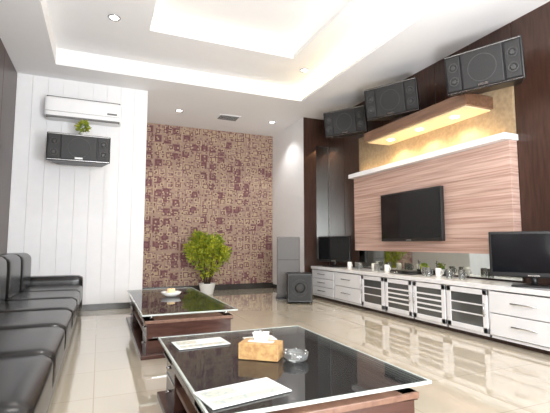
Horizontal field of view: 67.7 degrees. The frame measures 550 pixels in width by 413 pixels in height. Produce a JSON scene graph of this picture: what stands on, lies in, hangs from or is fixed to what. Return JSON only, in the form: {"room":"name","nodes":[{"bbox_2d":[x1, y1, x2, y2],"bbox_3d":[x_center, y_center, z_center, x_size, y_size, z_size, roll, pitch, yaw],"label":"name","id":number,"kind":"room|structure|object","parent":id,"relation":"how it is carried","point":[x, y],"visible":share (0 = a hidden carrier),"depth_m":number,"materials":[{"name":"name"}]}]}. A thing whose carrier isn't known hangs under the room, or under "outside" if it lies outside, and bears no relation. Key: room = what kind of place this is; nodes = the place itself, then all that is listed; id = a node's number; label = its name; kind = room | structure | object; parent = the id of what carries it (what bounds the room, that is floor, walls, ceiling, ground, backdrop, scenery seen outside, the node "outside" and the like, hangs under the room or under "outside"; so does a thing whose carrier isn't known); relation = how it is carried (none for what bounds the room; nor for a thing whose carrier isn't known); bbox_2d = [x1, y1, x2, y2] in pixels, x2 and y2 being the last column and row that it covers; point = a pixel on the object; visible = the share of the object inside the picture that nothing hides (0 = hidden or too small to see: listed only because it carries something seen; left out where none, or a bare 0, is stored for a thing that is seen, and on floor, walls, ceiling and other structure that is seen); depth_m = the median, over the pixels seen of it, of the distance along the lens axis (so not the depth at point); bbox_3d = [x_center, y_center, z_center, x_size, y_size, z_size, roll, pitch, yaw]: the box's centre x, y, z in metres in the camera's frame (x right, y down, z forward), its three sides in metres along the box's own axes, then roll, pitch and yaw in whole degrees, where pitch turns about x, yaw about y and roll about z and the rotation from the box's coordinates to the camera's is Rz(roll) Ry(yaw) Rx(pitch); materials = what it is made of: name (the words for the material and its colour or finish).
{"room":"entertainment venue","nodes":[
{"label":"entertainment venue","id":0,"kind":"room"},
{"bbox_2d":[0,38,16,253],"bbox_3d":[-2.571,-0.793,2.900,0.120,4.100,10.400,2,-6,-23],"label":"wall","id":1,"kind":"structure","parent":0,"point":[8,73],"depth_m":5.52,"materials":[{"name":"grey paint"}]},
{"bbox_2d":[7,73,147,304],"bbox_3d":[-3.324,-0.111,7.128,1.847,3.500,1.950,2,-6,-23],"label":"wall","id":2,"kind":"structure","parent":0,"point":[87,222],"depth_m":6.22,"materials":[{"name":"white paint"}]},
{"bbox_2d":[46,132,110,166],"bbox_3d":[-2.862,-0.803,6.016,0.816,0.392,0.560,2,-6,-23],"label":"wall speaker","id":3,"kind":"object","parent":2,"relation":"attached to","point":[61,148],"visible":1,"depth_m":5.78,"materials":[{"name":"black plastic"}]},
{"bbox_2d":[74,120,91,134],"bbox_3d":[-2.792,-1.147,5.967,0.232,0.281,0.214,-1,-5,15],"label":"potted plant","id":4,"kind":"object","parent":3,"relation":"on","point":[82,123],"visible":0.94,"depth_m":5.95,"materials":[{"name":"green plant"}]},
{"bbox_2d":[44,95,121,126],"bbox_3d":[-2.896,-1.438,6.231,1.060,0.322,0.248,2,-6,-23],"label":"air conditioner","id":5,"kind":"object","parent":2,"relation":"attached to","point":[56,108],"visible":1,"depth_m":6.13,"materials":[{"name":"white plastic"},{"name":"grey plastic"}]},
{"bbox_2d":[80,302,130,310],"bbox_3d":[-2.939,1.506,6.075,1.847,0.090,0.015,2,-6,-23],"label":"baseboard","id":6,"kind":"structure","parent":2,"relation":"attached to","point":[88,307],"depth_m":6.22,"materials":[{"name":"grey"}]},
{"bbox_2d":[142,123,272,287],"bbox_3d":[-1.457,-0.248,8.950,3.003,4.100,0.100,2,-6,-23],"label":"wall","id":7,"kind":"structure","parent":0,"point":[204,180],"depth_m":8.90,"materials":[{"name":"paper"}]},
{"bbox_2d":[142,282,272,290],"bbox_3d":[-1.431,1.729,8.712,3.003,0.120,0.030,2,-6,-23],"label":"baseboard","id":8,"kind":"structure","parent":7,"relation":"attached to","point":[245,285],"depth_m":8.90,"materials":[{"name":"grey"}]},
{"bbox_2d":[0,0,549,135],"bbox_3d":[-0.013,-2.423,4.088,5.600,0.560,10.500,2,-6,-23],"label":"ceiling","id":9,"kind":"structure","parent":0,"point":[204,59],"depth_m":5.67,"materials":[{"name":"paint"}]},
{"bbox_2d":[108,14,120,20],"bbox_3d":[-1.956,-2.297,4.991,0.150,0.008,0.150,2,-6,-23],"label":"recessed light","id":10,"kind":"object","parent":9,"relation":"in","point":[113,17],"visible":1,"depth_m":4.98,"materials":[{"name":"metal"}]},
{"bbox_2d":[215,114,240,120],"bbox_3d":[-0.933,-1.764,8.165,0.440,0.020,0.320,2,-6,-23],"label":"ceiling air vent","id":11,"kind":"object","parent":9,"relation":"attached to","point":[221,116],"depth_m":8.12,"materials":[{"name":"grey metal"}]},
{"bbox_2d":[300,68,308,72],"bbox_3d":[0.470,-2.160,6.509,0.150,0.008,0.150,2,-6,-23],"label":"recessed light","id":12,"kind":"object","parent":9,"relation":"in","point":[304,70],"visible":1,"depth_m":6.51,"materials":[{"name":"metal"}]},
{"bbox_2d":[48,288,549,412],"bbox_3d":[-0.013,1.392,3.744,5.600,0.100,10.500,2,-6,-23],"label":"floor","id":13,"kind":"structure","parent":0,"point":[102,371],"depth_m":3.52,"materials":[{"name":"tile"}]},
{"bbox_2d":[0,253,82,412],"bbox_3d":[-2.075,0.839,3.061,0.983,0.878,6.065,2,-6,-23],"label":"leather sofa","id":14,"kind":"object","parent":13,"relation":"on","point":[38,314],"visible":1,"depth_m":2.80,"materials":[{"name":"leather"}]},
{"bbox_2d":[126,287,237,359],"bbox_3d":[-1.160,1.232,4.654,0.870,0.381,2.080,2,-6,-23],"label":"coffee table","id":15,"kind":"object","parent":13,"relation":"on","point":[154,315],"visible":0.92,"depth_m":3.90,"materials":[{"name":"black glass"}]},
{"bbox_2d":[161,288,181,296],"bbox_3d":[-1.226,1.008,4.842,0.240,0.098,0.240,2,-6,-23],"label":"dish","id":16,"kind":"object","parent":15,"relation":"on","point":[170,292],"visible":1,"depth_m":4.80,"materials":[{"name":"white ceramic"}]},
{"bbox_2d":[183,229,232,294],"bbox_3d":[-1.350,1.087,8.121,0.992,1.294,0.909,2,-6,-23],"label":"potted shrub","id":17,"kind":"object","parent":13,"relation":"on","point":[216,251],"visible":0.99,"depth_m":7.98,"materials":[{"name":"green plant"}]},
{"bbox_2d":[276,237,299,298],"bbox_3d":[0.251,1.129,7.624,0.460,1.120,0.442,0,-5,2],"label":"speaker","id":18,"kind":"object","parent":13,"relation":"on","point":[288,248],"visible":0.69,"depth_m":7.42},
{"bbox_2d":[157,325,431,412],"bbox_3d":[-0.030,1.017,2.270,1.030,0.381,1.370,2,-6,-23],"label":"coffee table","id":19,"kind":"object","parent":13,"relation":"on","point":[335,377],"visible":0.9,"depth_m":2.00,"materials":[{"name":"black glass"}]},
{"bbox_2d":[171,337,230,349],"bbox_3d":[-0.460,0.846,2.543,0.320,0.004,0.200,3,-6,-27],"label":"menu card","id":20,"kind":"object","parent":19,"relation":"on","point":[215,341],"visible":1,"depth_m":2.52,"materials":[{"name":"paper"}]},
{"bbox_2d":[193,377,291,409],"bbox_3d":[-0.135,0.771,1.707,0.360,0.004,0.200,3,-6,-33],"label":"menu card","id":21,"kind":"object","parent":19,"relation":"on","point":[233,394],"visible":1,"depth_m":1.69,"materials":[{"name":"paper"}]},
{"bbox_2d":[243,335,276,339],"bbox_3d":[-0.099,0.857,2.664,0.200,0.004,0.120,2,-5,-18],"label":"menu card","id":22,"kind":"object","parent":19,"relation":"on","point":[270,337],"visible":0.4,"depth_m":2.68,"materials":[{"name":"paper"}]},
{"bbox_2d":[238,330,282,361],"bbox_3d":[-0.076,0.750,2.236,0.220,0.144,0.120,-1,-5,15],"label":"tissue box","id":23,"kind":"object","parent":19,"relation":"on","point":[260,348],"visible":1,"depth_m":2.19,"materials":[{"name":"paper"}]},
{"bbox_2d":[282,348,308,362],"bbox_3d":[0.109,0.792,2.180,0.140,0.049,0.140,2,-6,-23],"label":"glass ashtray","id":24,"kind":"object","parent":19,"relation":"on","point":[294,358],"visible":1,"depth_m":2.15,"materials":[{"name":"glass"}]},
{"bbox_2d":[286,272,312,303],"bbox_3d":[0.414,1.387,7.028,0.420,0.500,0.400,0,-5,-1],"label":"subwoofer","id":25,"kind":"object","parent":13,"relation":"on","point":[298,284],"visible":1,"depth_m":6.84,"materials":[{"name":"black plastic"}]},
{"bbox_2d":[311,266,549,354],"bbox_3d":[1.949,1.190,5.296,0.512,0.580,5.410,2,-6,-23],"label":"media cabinet","id":26,"kind":"object","parent":13,"relation":"on","point":[497,311],"visible":1,"depth_m":4.65,"materials":[{"name":"white paint"}]},
{"bbox_2d":[318,236,350,267],"bbox_3d":[1.069,0.812,7.392,0.220,0.550,0.740,4,-7,-41],"label":"monitor","id":27,"kind":"object","parent":26,"relation":"on","point":[334,249],"visible":0.94,"depth_m":7.35,"materials":[{"name":"black plastic"}]},
{"bbox_2d":[347,262,352,268],"bbox_3d":[1.263,0.986,6.868,0.076,0.110,0.120,2,-6,-23],"label":"mug","id":28,"kind":"object","parent":26,"relation":"on","point":[349,264],"visible":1,"depth_m":6.86,"materials":[{"name":"white ceramic"}]},
{"bbox_2d":[357,263,361,269],"bbox_3d":[1.373,0.962,6.612,0.076,0.110,0.120,2,-6,-23],"label":"glass mug","id":29,"kind":"object","parent":26,"relation":"on","point":[359,265],"visible":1,"depth_m":6.61,"materials":[{"name":"clear glass"}]},
{"bbox_2d":[374,264,378,270],"bbox_3d":[1.549,0.925,6.199,0.076,0.110,0.120,2,-6,-23],"label":"glass mug","id":30,"kind":"object","parent":26,"relation":"on","point":[376,266],"visible":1,"depth_m":6.20,"materials":[{"name":"clear glass"}]},
{"bbox_2d":[384,265,390,271],"bbox_3d":[1.647,0.905,5.971,0.076,0.110,0.120,2,-6,-23],"label":"mug","id":31,"kind":"object","parent":26,"relation":"on","point":[387,267],"visible":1,"depth_m":5.96,"materials":[{"name":"white ceramic"}]},
{"bbox_2d":[390,261,421,274],"bbox_3d":[1.813,0.845,5.700,0.231,0.180,0.400,2,-6,-23],"label":"receiver","id":32,"kind":"object","parent":26,"relation":"on","point":[405,272],"visible":0.94,"depth_m":5.56,"materials":[{"name":"black plastic"}]},
{"bbox_2d":[419,263,428,271],"bbox_3d":[2.009,0.834,5.507,0.128,0.166,0.132,-1,-5,6],"label":"plant","id":33,"kind":"object","parent":26,"relation":"on","point":[421,264],"visible":0.48,"depth_m":5.50,"materials":[{"name":"green plant"}]},
{"bbox_2d":[421,267,427,275],"bbox_3d":[1.968,0.849,5.349,0.076,0.110,0.120,2,-6,-23],"label":"glass mug","id":34,"kind":"object","parent":26,"relation":"on","point":[422,268],"visible":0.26,"depth_m":5.35,"materials":[{"name":"clear glass"}]},
{"bbox_2d":[425,268,432,276],"bbox_3d":[1.969,0.837,5.219,0.076,0.110,0.120,2,-6,-23],"label":"glass mug","id":35,"kind":"object","parent":26,"relation":"on","point":[427,270],"visible":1,"depth_m":5.21,"materials":[{"name":"clear glass"}]},
{"bbox_2d":[435,268,443,276],"bbox_3d":[2.062,0.829,5.129,0.076,0.110,0.120,2,-6,-23],"label":"mug","id":36,"kind":"object","parent":26,"relation":"on","point":[438,271],"visible":0.99,"depth_m":5.12,"materials":[{"name":"white ceramic"}]},
{"bbox_2d":[446,269,454,278],"bbox_3d":[2.102,0.809,4.908,0.076,0.110,0.120,2,-6,-23],"label":"glass mug","id":37,"kind":"object","parent":26,"relation":"on","point":[449,273],"visible":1,"depth_m":4.90,"materials":[{"name":"clear glass"}]},
{"bbox_2d":[458,270,467,279],"bbox_3d":[2.203,0.799,4.799,0.076,0.110,0.120,2,-6,-23],"label":"glass mug","id":38,"kind":"object","parent":26,"relation":"on","point":[461,273],"visible":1,"depth_m":4.79,"materials":[{"name":"clear glass"}]},
{"bbox_2d":[488,231,549,288],"bbox_3d":[2.520,0.511,4.002,0.760,0.540,0.220,-4,-6,35],"label":"monitor","id":39,"kind":"object","parent":26,"relation":"on","point":[511,253],"visible":1,"depth_m":4.04,"materials":[{"name":"black plastic"}]},
{"bbox_2d":[273,118,329,284],"bbox_3d":[0.533,0.050,8.913,0.650,3.500,1.680,2,-6,-23],"label":"wall","id":40,"kind":"structure","parent":0,"point":[288,153],"depth_m":8.70,"materials":[{"name":"white paint"}]},
{"bbox_2d":[303,117,328,272],"bbox_3d":[0.821,-0.022,8.115,0.550,3.500,0.020,2,-6,-23],"label":"wall panel","id":41,"kind":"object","parent":40,"relation":"attached to","point":[315,143],"depth_m":8.13,"materials":[{"name":"brown wood"}]},
{"bbox_2d":[348,132,521,253],"bbox_3d":[1.983,-0.020,5.801,0.220,1.319,3.030,2,-6,-23],"label":"wall panel","id":42,"kind":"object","parent":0,"point":[479,178],"depth_m":5.09,"materials":[{"name":"brown wood"}]},
{"bbox_2d":[381,185,444,240],"bbox_3d":[1.916,0.135,5.786,0.104,0.710,1.220,2,-6,-23],"label":"television","id":43,"kind":"object","parent":42,"relation":"attached to","point":[418,214],"depth_m":5.65,"materials":[{"name":"black plastic"}]},
{"bbox_2d":[328,1,549,284],"bbox_3d":[2.836,-0.668,4.287,0.120,4.100,8.720,2,-6,-23],"label":"wall","id":44,"kind":"structure","parent":0,"point":[532,97],"depth_m":4.47,"materials":[{"name":"brown wood"}]},
{"bbox_2d":[323,105,368,137],"bbox_3d":[1.306,-1.442,7.082,0.756,0.432,0.562,-4,4,35],"label":"wall speaker","id":45,"kind":"object","parent":44,"relation":"attached to","point":[352,121],"visible":1,"depth_m":6.85,"materials":[{"name":"black plastic"}]},
{"bbox_2d":[364,77,419,120],"bbox_3d":[1.780,-1.524,5.955,0.776,0.452,0.562,-4,3,40],"label":"wall speaker","id":46,"kind":"object","parent":44,"relation":"attached to","point":[398,99],"visible":1,"depth_m":5.74,"materials":[{"name":"black plastic"}]},
{"bbox_2d":[359,86,515,171],"bbox_3d":[2.029,-1.001,5.882,0.140,0.650,2.940,2,-6,-23],"label":"wall panel","id":47,"kind":"object","parent":44,"relation":"attached to","point":[502,118],"visible":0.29,"depth_m":5.33,"materials":[{"name":"beige paint"}]},
{"bbox_2d":[364,94,492,144],"bbox_3d":[1.963,-1.124,5.570,0.445,0.161,1.920,2,-6,-23],"label":"shelf","id":48,"kind":"object","parent":47,"relation":"attached to","point":[455,109],"visible":1,"depth_m":5.21,"materials":[{"name":"brown wood"}]},
{"bbox_2d":[359,250,523,280],"bbox_3d":[2.070,0.781,5.766,0.030,0.280,2.990,2,-6,-23],"label":"backsplash","id":49,"kind":"structure","parent":44,"relation":"attached to","point":[474,265],"depth_m":5.52,"materials":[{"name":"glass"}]},
{"bbox_2d":[444,35,525,95],"bbox_3d":[2.371,-1.503,4.537,0.766,0.432,0.582,-5,3,43],"label":"wall speaker","id":50,"kind":"object","parent":44,"relation":"attached to","point":[500,64],"visible":1,"depth_m":4.32,"materials":[{"name":"black plastic"}]}
]}

